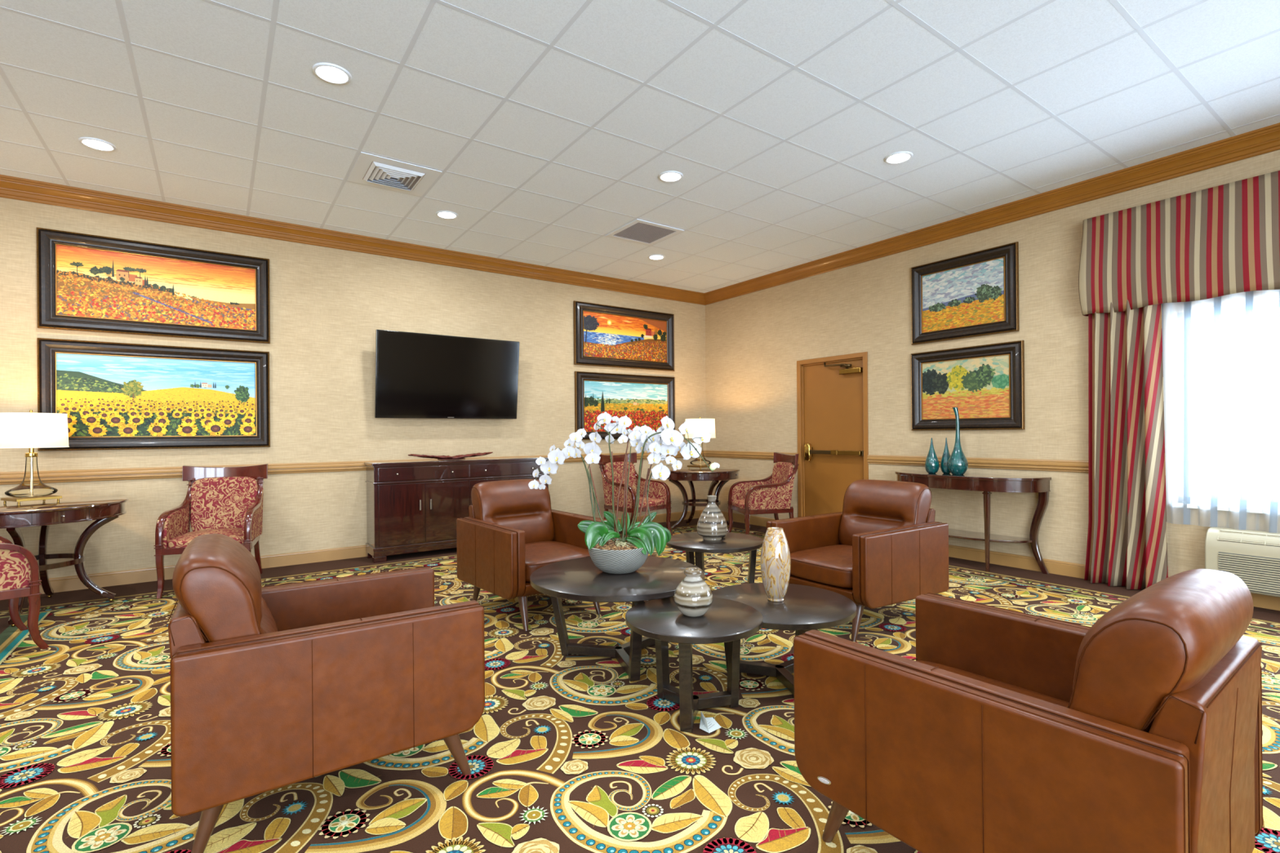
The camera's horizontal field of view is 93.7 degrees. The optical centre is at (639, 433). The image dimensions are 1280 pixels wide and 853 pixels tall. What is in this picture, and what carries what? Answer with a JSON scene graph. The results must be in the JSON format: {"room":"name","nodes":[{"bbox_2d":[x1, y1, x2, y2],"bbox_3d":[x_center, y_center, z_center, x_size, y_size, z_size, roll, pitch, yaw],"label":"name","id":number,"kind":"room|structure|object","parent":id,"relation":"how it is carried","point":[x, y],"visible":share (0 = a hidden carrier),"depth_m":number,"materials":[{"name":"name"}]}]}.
{"room":"hotel lounge","nodes":[
{"label":"hotel lounge","id":0,"kind":"room"},
{"bbox_2d":[0,197,706,579],"bbox_3d":[-3.552,-0.377,5.913,10.997,3.547,0.160,0,0,-35],"label":"wall","id":1,"kind":"structure","parent":0,"point":[328,305],"depth_m":6.09,"materials":[{"name":"paper"}]},
{"bbox_2d":[35,226,270,343],"bbox_3d":[-4.222,-1.270,5.317,1.608,0.815,0.047,0,0,-35],"label":"framed picture","id":2,"kind":"object","parent":1,"relation":"attached to","point":[85,282],"visible":1,"depth_m":5.26,"materials":[{"name":"paper"}]},
{"bbox_2d":[36,337,270,451],"bbox_3d":[-4.218,-0.323,5.314,1.603,0.918,0.047,0,0,-35],"label":"framed picture","id":3,"kind":"object","parent":1,"relation":"attached to","point":[113,395],"visible":0.97,"depth_m":5.28,"materials":[{"name":"paper"}]},
{"bbox_2d":[0,174,705,305],"bbox_3d":[-3.485,-1.959,5.798,10.997,0.143,0.122,0,0,-35],"label":"crown molding","id":4,"kind":"structure","parent":1,"relation":"attached to","point":[11,187],"depth_m":5.89,"materials":[{"name":"wood"}]},
{"bbox_2d":[0,450,706,484],"bbox_3d":[-3.492,0.342,5.836,10.997,0.100,0.028,0,0,-35],"label":"trim","id":5,"kind":"structure","parent":1,"relation":"attached to","point":[133,473],"depth_m":5.29,"materials":[{"name":"wood"}]},
{"bbox_2d":[39,509,703,594],"bbox_3d":[-3.487,1.235,5.841,10.997,0.124,0.016,0,0,-35],"label":"baseboard","id":6,"kind":"structure","parent":1,"relation":"attached to","point":[65,584],"depth_m":5.75,"materials":[{"name":"paint"}]},
{"bbox_2d":[374,329,519,418],"bbox_3d":[-2.114,-0.621,6.681,1.570,0.907,0.231,0,0,-35],"label":"television","id":7,"kind":"object","parent":1,"relation":"attached to","point":[418,375],"visible":1,"depth_m":6.58,"materials":[{"name":"black"}]},
{"bbox_2d":[573,300,674,371],"bbox_3d":[-0.172,-1.302,8.165,1.630,0.820,0.047,0,0,-35],"label":"framed picture","id":8,"kind":"object","parent":1,"relation":"attached to","point":[609,335],"visible":1,"depth_m":8.13,"materials":[{"name":"brown paint"}]},
{"bbox_2d":[574,371,675,439],"bbox_3d":[-0.159,-0.365,8.168,1.628,0.885,0.047,0,0,-35],"label":"framed picture","id":9,"kind":"object","parent":1,"relation":"attached to","point":[646,403],"visible":0.8,"depth_m":8.13,"materials":[{"name":"multicoloured paper"}]},
{"bbox_2d":[0,0,1279,293],"bbox_3d":[-0.358,-2.108,1.349,10.997,0.101,10.998,0,0,-35],"label":"ceiling","id":10,"kind":"structure","parent":0,"point":[551,127],"depth_m":3.79,"materials":[{"name":"tile"}]},
{"bbox_2d":[78,137,116,151],"bbox_3d":[-3.797,-2.026,4.203,0.200,0.013,0.200,0,0,-35],"label":"recessed light","id":11,"kind":"object","parent":10,"relation":"in","point":[93,143],"visible":1,"depth_m":4.20,"materials":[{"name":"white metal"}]},
{"bbox_2d":[311,62,351,84],"bbox_3d":[-1.748,-2.044,3.409,0.200,0.013,0.200,0,0,-35],"label":"recessed light","id":12,"kind":"object","parent":10,"relation":"in","point":[330,73],"visible":1,"depth_m":3.40,"materials":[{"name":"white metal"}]},
{"bbox_2d":[346,151,442,196],"bbox_3d":[-1.951,-2.033,4.757,0.584,0.028,0.584,0,0,-35],"label":"ceiling vent","id":13,"kind":"object","parent":10,"relation":"in","point":[371,170],"visible":1,"depth_m":4.71,"materials":[{"name":"white metal"}]},
{"bbox_2d":[435,210,457,218],"bbox_3d":[-1.803,-2.043,5.606,0.200,0.013,0.200,0,0,-35],"label":"recessed light","id":14,"kind":"object","parent":10,"relation":"in","point":[442,214],"visible":1,"depth_m":5.60,"materials":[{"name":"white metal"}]},
{"bbox_2d":[604,218,684,245],"bbox_3d":[0.044,-2.059,6.159,0.580,0.011,0.580,0,0,-35],"label":"ceiling vent","id":15,"kind":"object","parent":10,"relation":"in","point":[638,231],"visible":1,"depth_m":6.14,"materials":[{"name":"white metal"}]},
{"bbox_2d":[648,254,665,259],"bbox_3d":[0.192,-2.060,7.009,0.200,0.013,0.200,0,0,-35],"label":"recessed light","id":16,"kind":"object","parent":10,"relation":"in","point":[651,256],"visible":1,"depth_m":7.00,"materials":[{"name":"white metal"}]},
{"bbox_2d":[657,170,683,182],"bbox_3d":[0.246,-2.061,4.811,0.200,0.013,0.200,0,0,-35],"label":"recessed light","id":17,"kind":"object","parent":10,"relation":"in","point":[669,175],"visible":1,"depth_m":4.80,"materials":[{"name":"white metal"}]},
{"bbox_2d":[884,151,913,164],"bbox_3d":[1.945,-2.076,4.516,0.200,0.013,0.200,0,0,-35],"label":"recessed light","id":18,"kind":"object","parent":10,"relation":"in","point":[900,157],"visible":1,"depth_m":4.51,"materials":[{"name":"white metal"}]},
{"bbox_2d":[0,518,1279,852],"bbox_3d":[-0.101,1.264,1.510,11.554,0.006,11.000,0,0,-35],"label":"floor","id":19,"kind":"structure","parent":0,"point":[564,754],"depth_m":2.41,"materials":[{"name":"carpet"}]},
{"bbox_2d":[0,536,48,649],"bbox_3d":[-4.049,0.796,3.498,0.656,1.027,0.768,0,0,36],"label":"upholstered armchair","id":20,"kind":"object","parent":19,"relation":"on","point":[19,567],"visible":1,"depth_m":3.55,"materials":[{"name":"red fabric"}]},
{"bbox_2d":[0,496,128,626],"bbox_3d":[-4.456,0.910,4.404,1.079,0.790,1.079,0,0,38],"label":"round table","id":21,"kind":"object","parent":19,"relation":"on","point":[103,509],"visible":0.88,"depth_m":4.41,"materials":[{"name":"brown wood"}]},
{"bbox_2d":[0,409,69,506],"bbox_3d":[-4.485,0.169,4.424,0.404,0.693,0.404,0,0,25],"label":"table lamp","id":22,"kind":"object","parent":21,"relation":"on","point":[31,430],"visible":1,"depth_m":4.33,"materials":[{"name":"white fabric"}]},
{"bbox_2d":[154,463,268,599],"bbox_3d":[-3.636,0.793,5.160,0.656,1.027,0.768,0,0,-20],"label":"upholstered armchair","id":23,"kind":"object","parent":19,"relation":"on","point":[228,501],"visible":0.93,"depth_m":5.31,"materials":[{"name":"red fabric"}]},
{"bbox_2d":[167,528,242,547],"bbox_3d":[-3.620,0.878,5.118,0.550,0.110,0.576,-1,0,-20],"label":"seat cushion","id":24,"kind":"object","parent":23,"relation":"on","point":[181,537],"depth_m":4.98,"materials":[{"name":"red fabric"}]},
{"bbox_2d":[167,533,484,852],"bbox_3d":[-1.154,0.823,2.253,0.921,0.918,0.808,0,0,-33],"label":"leather armchair","id":25,"kind":"object","parent":19,"relation":"on","point":[275,686],"visible":1,"depth_m":1.88,"materials":[{"name":"brown leather"}]},
{"bbox_2d":[172,533,278,642],"bbox_3d":[-1.418,0.621,2.084,0.294,0.509,0.596,0,0,-33],"label":"cushion","id":26,"kind":"object","parent":25,"relation":"on","point":[216,580],"depth_m":1.84,"materials":[{"name":"leather"}]},
{"bbox_2d":[364,456,549,563],"bbox_3d":[-1.957,0.786,6.651,1.954,0.995,0.418,0,0,-35],"label":"credenza","id":27,"kind":"object","parent":19,"relation":"on","point":[413,506],"visible":0.69,"depth_m":6.24,"materials":[{"name":"brown wood"}]},
{"bbox_2d":[408,452,493,460],"bbox_3d":[-2.050,0.250,6.577,0.926,0.075,0.289,0,0,-35],"label":"dish","id":28,"kind":"object","parent":27,"relation":"on","point":[460,456],"visible":1,"depth_m":6.49,"materials":[{"name":"brown wood"}]},
{"bbox_2d":[456,479,607,631],"bbox_3d":[-0.775,0.819,4.370,0.808,0.918,0.921,0,0,-39],"label":"leather armchair","id":29,"kind":"object","parent":19,"relation":"on","point":[511,531],"visible":0.87,"depth_m":4.34,"materials":[{"name":"brown leather"}]},
{"bbox_2d":[471,479,554,543],"bbox_3d":[-0.972,0.617,4.614,0.596,0.509,0.294,0,0,-39],"label":"cushion","id":30,"kind":"object","parent":29,"relation":"on","point":[512,504],"depth_m":4.55,"materials":[{"name":"leather"}]},
{"bbox_2d":[524,541,590,582],"bbox_3d":[-0.702,0.891,4.279,0.597,0.162,0.686,0,0,-39],"label":"seat cushion","id":31,"kind":"object","parent":29,"relation":"on","point":[538,554],"depth_m":4.12,"materials":[{"name":"leather"}]},
{"bbox_2d":[529,555,704,681],"bbox_3d":[-0.123,1.025,3.381,0.972,0.485,0.972,0,0,-35],"label":"coffee table","id":32,"kind":"object","parent":19,"relation":"on","point":[580,579],"visible":0.79,"depth_m":3.23,"materials":[{"name":"brown wood"}]},
{"bbox_2d":[528,411,719,573],"bbox_3d":[-0.087,0.328,3.411,1.061,0.908,0.360,0,0,11],"label":"potted orchid","id":33,"kind":"object","parent":32,"relation":"on","point":[610,554],"visible":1,"depth_m":3.40,"materials":[{"name":"plant"}]},
{"bbox_2d":[598,452,672,539],"bbox_3d":[-0.084,0.762,7.481,0.768,1.027,0.656,0,0,45],"label":"upholstered armchair","id":34,"kind":"object","parent":19,"relation":"on","point":[659,493],"visible":0.73,"depth_m":7.46,"materials":[{"name":"red fabric"}]},
{"bbox_2d":[638,497,664,507],"bbox_3d":[-0.052,0.847,7.450,0.576,0.110,0.550,-1,0,45],"label":"seat cushion","id":35,"kind":"object","parent":34,"relation":"on","point":[653,502],"depth_m":7.31,"materials":[{"name":"red fabric"}]},
{"bbox_2d":[625,596,763,733],"bbox_3d":[0.246,1.044,2.740,0.622,0.440,0.622,0,0,-35],"label":"coffee table","id":36,"kind":"object","parent":19,"relation":"on","point":[726,620],"visible":0.88,"depth_m":2.67,"materials":[{"name":"brown wood"}]},
{"bbox_2d":[674,567,712,617],"bbox_3d":[0.243,0.720,2.734,0.177,0.208,0.177,0,0,-35],"label":"vase","id":37,"kind":"object","parent":36,"relation":"on","point":[693,597],"visible":1,"depth_m":2.68,"materials":[{"name":"ceramic"}]},
{"bbox_2d":[666,466,740,531],"bbox_3d":[0.804,0.864,7.885,1.020,0.790,1.020,0,0,4],"label":"round table","id":38,"kind":"object","parent":19,"relation":"on","point":[724,475],"visible":0.74,"depth_m":7.66,"materials":[{"name":"brown wood"}]},
{"bbox_2d":[684,416,715,470],"bbox_3d":[0.796,0.123,7.918,0.404,0.693,0.404,0,0,-40],"label":"table lamp","id":39,"kind":"object","parent":38,"relation":"on","point":[707,424],"visible":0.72,"depth_m":7.77,"materials":[{"name":"white fabric"}]},
{"bbox_2d":[699,711,720,733],"bbox_3d":[0.293,1.236,2.589,0.092,0.044,0.132,0,0,-16],"label":"paper card","id":40,"kind":"object","parent":19,"relation":"on","point":[708,725],"visible":1,"depth_m":2.58,"materials":[{"name":"white paper"}]},
{"bbox_2d":[666,532,763,583],"bbox_3d":[0.543,1.019,4.398,0.716,0.485,0.716,0,0,-35],"label":"coffee table","id":41,"kind":"object","parent":19,"relation":"on","point":[691,542],"visible":0.59,"depth_m":4.28,"materials":[{"name":"brown wood"}]},
{"bbox_2d":[696,495,727,541],"bbox_3d":[0.528,0.616,4.402,0.226,0.320,0.226,0,0,-35],"label":"vase","id":42,"kind":"object","parent":41,"relation":"on","point":[712,525],"visible":1,"depth_m":4.33,"materials":[{"name":"ceramic"}]},
{"bbox_2d":[727,452,799,534],"bbox_3d":[1.480,0.748,7.169,0.768,1.027,0.656,0,0,-10],"label":"upholstered armchair","id":43,"kind":"object","parent":19,"relation":"on","point":[772,494],"visible":0.94,"depth_m":6.92,"materials":[{"name":"red fabric"}]},
{"bbox_2d":[732,498,744,508],"bbox_3d":[1.437,0.834,7.161,0.576,0.110,0.550,0,0,-10],"label":"seat cushion","id":44,"kind":"object","parent":43,"relation":"on","point":[736,503],"depth_m":7.15,"materials":[{"name":"red fabric"}]},
{"bbox_2d":[711,582,856,698],"bbox_3d":[0.716,1.060,3.090,0.754,0.400,0.754,0,0,-35],"label":"coffee table","id":45,"kind":"object","parent":19,"relation":"on","point":[803,609],"visible":0.63,"depth_m":3.02,"materials":[{"name":"brown wood"}]},
{"bbox_2d":[760,527,791,601],"bbox_3d":[0.701,0.675,3.105,0.154,0.370,0.154,0,0,-35],"label":"glass vase","id":46,"kind":"object","parent":45,"relation":"on","point":[775,559],"visible":1,"depth_m":3.05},
{"bbox_2d":[766,479,948,641],"bbox_3d":[1.475,0.800,4.098,0.921,0.918,0.808,0,0,-34],"label":"leather armchair","id":47,"kind":"object","parent":19,"relation":"on","point":[886,546],"visible":0.97,"depth_m":3.92,"materials":[{"name":"brown leather"}]},
{"bbox_2d":[790,544,852,588],"bbox_3d":[1.379,0.873,4.033,0.686,0.162,0.597,0,0,-34],"label":"seat cushion","id":48,"kind":"object","parent":47,"relation":"on","point":[818,566],"depth_m":3.87,"materials":[{"name":"leather"}]},
{"bbox_2d":[839,479,931,546],"bbox_3d":[1.732,0.593,4.273,0.294,0.509,0.596,0,0,-34],"label":"cushion","id":49,"kind":"object","parent":47,"relation":"on","point":[868,504],"depth_m":4.22,"materials":[{"name":"leather"}]},
{"bbox_2d":[894,470,1051,574],"bbox_3d":[3.031,0.818,5.715,0.460,0.860,1.400,0,0,-35],"label":"console table","id":50,"kind":"object","parent":19,"relation":"on","point":[986,483],"visible":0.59,"depth_m":5.35,"materials":[{"name":"brown wood"}]},
{"bbox_2d":[924,437,939,473],"bbox_3d":[2.850,0.215,5.860,0.127,0.348,0.127,0,0,-35],"label":"glass vase","id":51,"kind":"object","parent":50,"relation":"on","point":[931,463],"visible":1,"depth_m":5.82,"materials":[{"name":"teal glass"}]},
{"bbox_2d":[940,437,950,473],"bbox_3d":[2.983,0.214,5.843,0.109,0.348,0.109,0,0,-35],"label":"glass vase","id":52,"kind":"object","parent":50,"relation":"on","point":[946,455],"visible":0.91,"depth_m":5.82,"materials":[{"name":"teal glass"}]},
{"bbox_2d":[947,407,968,475],"bbox_3d":[3.013,0.069,5.694,0.176,0.638,0.176,0,0,-35],"label":"glass vase","id":53,"kind":"object","parent":50,"relation":"on","point":[957,463],"visible":1,"depth_m":5.66,"materials":[{"name":"teal glass"}]},
{"bbox_2d":[948,528,1033,542],"bbox_3d":[3.063,0.962,5.736,0.385,0.020,1.170,0,0,-35],"label":"shelf","id":54,"kind":"object","parent":50,"relation":"attached to","point":[953,533],"depth_m":5.49,"materials":[{"name":"brown wood"}]},
{"bbox_2d":[793,568,1262,852],"bbox_3d":[1.053,0.803,1.699,0.810,0.918,0.921,0,0,-37],"label":"leather armchair","id":55,"kind":"object","parent":19,"relation":"on","point":[1138,729],"visible":1,"depth_m":1.37,"materials":[{"name":"brown leather"}]},
{"bbox_2d":[917,661,1069,707],"bbox_3d":[0.985,0.877,1.792,0.597,0.162,0.686,-1,0,-37],"label":"seat cushion","id":56,"kind":"object","parent":55,"relation":"on","point":[1053,692],"depth_m":1.96,"materials":[{"name":"leather"}]},
{"bbox_2d":[1066,568,1253,733],"bbox_3d":[1.240,0.597,1.449,0.596,0.509,0.294,-1,0,-37],"label":"cushion","id":57,"kind":"object","parent":55,"relation":"on","point":[1173,656],"depth_m":1.26,"materials":[{"name":"leather"}]},
{"bbox_2d":[866,454,1088,472],"bbox_3d":[3.253,0.283,5.778,0.028,0.100,2.393,0,0,-35],"label":"trim","id":58,"kind":"structure","parent":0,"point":[1080,466],"depth_m":5.58,"materials":[{"name":"paint"}]},
{"bbox_2d":[705,149,1279,577],"bbox_3d":[4.220,-0.444,4.558,0.160,3.547,11.318,0,0,-35],"label":"wall","id":59,"kind":"structure","parent":0,"point":[755,341],"depth_m":5.82,"materials":[{"name":"paper"}]},
{"bbox_2d":[721,511,774,526],"bbox_3d":[1.499,1.191,8.294,0.016,0.124,1.740,0,0,-35],"label":"baseboard","id":60,"kind":"structure","parent":59,"relation":"attached to","point":[753,520],"depth_m":8.24,"materials":[{"name":"paint"}]},
{"bbox_2d":[706,450,797,459],"bbox_3d":[1.487,0.298,8.291,0.028,0.100,1.740,0,0,-35],"label":"trim","id":61,"kind":"structure","parent":59,"relation":"attached to","point":[718,454],"depth_m":8.36,"materials":[{"name":"paint"}]},
{"bbox_2d":[796,351,868,517],"bbox_3d":[2.331,0.162,7.207,0.212,2.167,1.001,0,0,-35],"label":"door","id":62,"kind":"structure","parent":59,"relation":"in","point":[833,428],"depth_m":7.22,"materials":[{"name":"paint"}]},
{"bbox_2d":[911,241,1019,345],"bbox_3d":[3.147,-1.341,5.888,0.047,0.814,1.026,0,0,-35],"label":"framed picture","id":63,"kind":"object","parent":59,"relation":"attached to","point":[962,295],"visible":1,"depth_m":5.85,"materials":[{"name":"brown paint"}]},
{"bbox_2d":[910,340,1025,430],"bbox_3d":[3.162,-0.439,5.877,0.047,0.810,1.078,0,0,-35],"label":"framed picture","id":64,"kind":"object","parent":59,"relation":"attached to","point":[985,383],"visible":0.98,"depth_m":5.83,"materials":[{"name":"brown paint"}]},
{"bbox_2d":[704,122,1279,305],"bbox_3d":[4.091,-2.025,4.477,0.122,0.143,10.998,0,0,-35],"label":"crown molding","id":65,"kind":"structure","parent":59,"relation":"attached to","point":[1263,140],"depth_m":5.26,"materials":[{"name":"wood"}]},
{"bbox_2d":[1078,170,1279,315],"bbox_3d":[4.565,-1.373,3.752,0.192,0.800,3.078,0,0,-35],"label":"window valance","id":66,"kind":"object","parent":59,"relation":"attached to","point":[1221,240],"visible":1,"depth_m":4.41,"materials":[{"name":"fabric"}]},
{"bbox_2d":[1084,299,1168,589],"bbox_3d":[3.827,0.027,4.770,0.107,2.388,0.537,0,0,-35],"label":"curtain","id":67,"kind":"object","parent":66,"relation":"hanging from","point":[1126,545],"visible":0.95,"depth_m":4.77,"materials":[{"name":"fabric"}]},
{"bbox_2d":[1161,288,1279,533],"bbox_3d":[4.638,-0.257,3.754,0.044,1.875,2.201,0,0,-35],"label":"sheer curtain","id":68,"kind":"object","parent":66,"relation":"hanging from","point":[1249,305],"visible":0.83,"depth_m":4.34,"materials":[{"name":"fabric"}]},
{"bbox_2d":[1172,299,1279,515],"bbox_3d":[4.712,-0.190,3.792,0.140,1.490,2.060,0,0,-35],"label":"window","id":69,"kind":"structure","parent":59,"relation":"in","point":[1222,503],"depth_m":4.56,"materials":[{"name":"grey"}]},
{"bbox_2d":[1204,526,1279,597],"bbox_3d":[4.446,0.889,3.928,0.213,0.417,1.080,0,0,-35],"label":"air conditioner","id":70,"kind":"object","parent":59,"relation":"attached to","point":[1253,556],"visible":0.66,"depth_m":4.14,"materials":[{"name":"beige plastic"}]},
{"bbox_2d":[1217,529,1279,546],"bbox_3d":[4.399,0.723,3.896,0.069,0.072,0.946,0,0,-35],"label":"outlet","id":71,"kind":"object","parent":70,"relation":"attached to","point":[1224,537],"depth_m":4.16,"materials":[{"name":"grey plastic"}]},
{"bbox_2d":[948,544,1279,610],"bbox_3d":[4.952,1.161,3.385,0.016,0.124,8.253,0,0,-35],"label":"baseboard","id":72,"kind":"structure","parent":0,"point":[1054,566],"depth_m":5.40,"materials":[{"name":"paint"}]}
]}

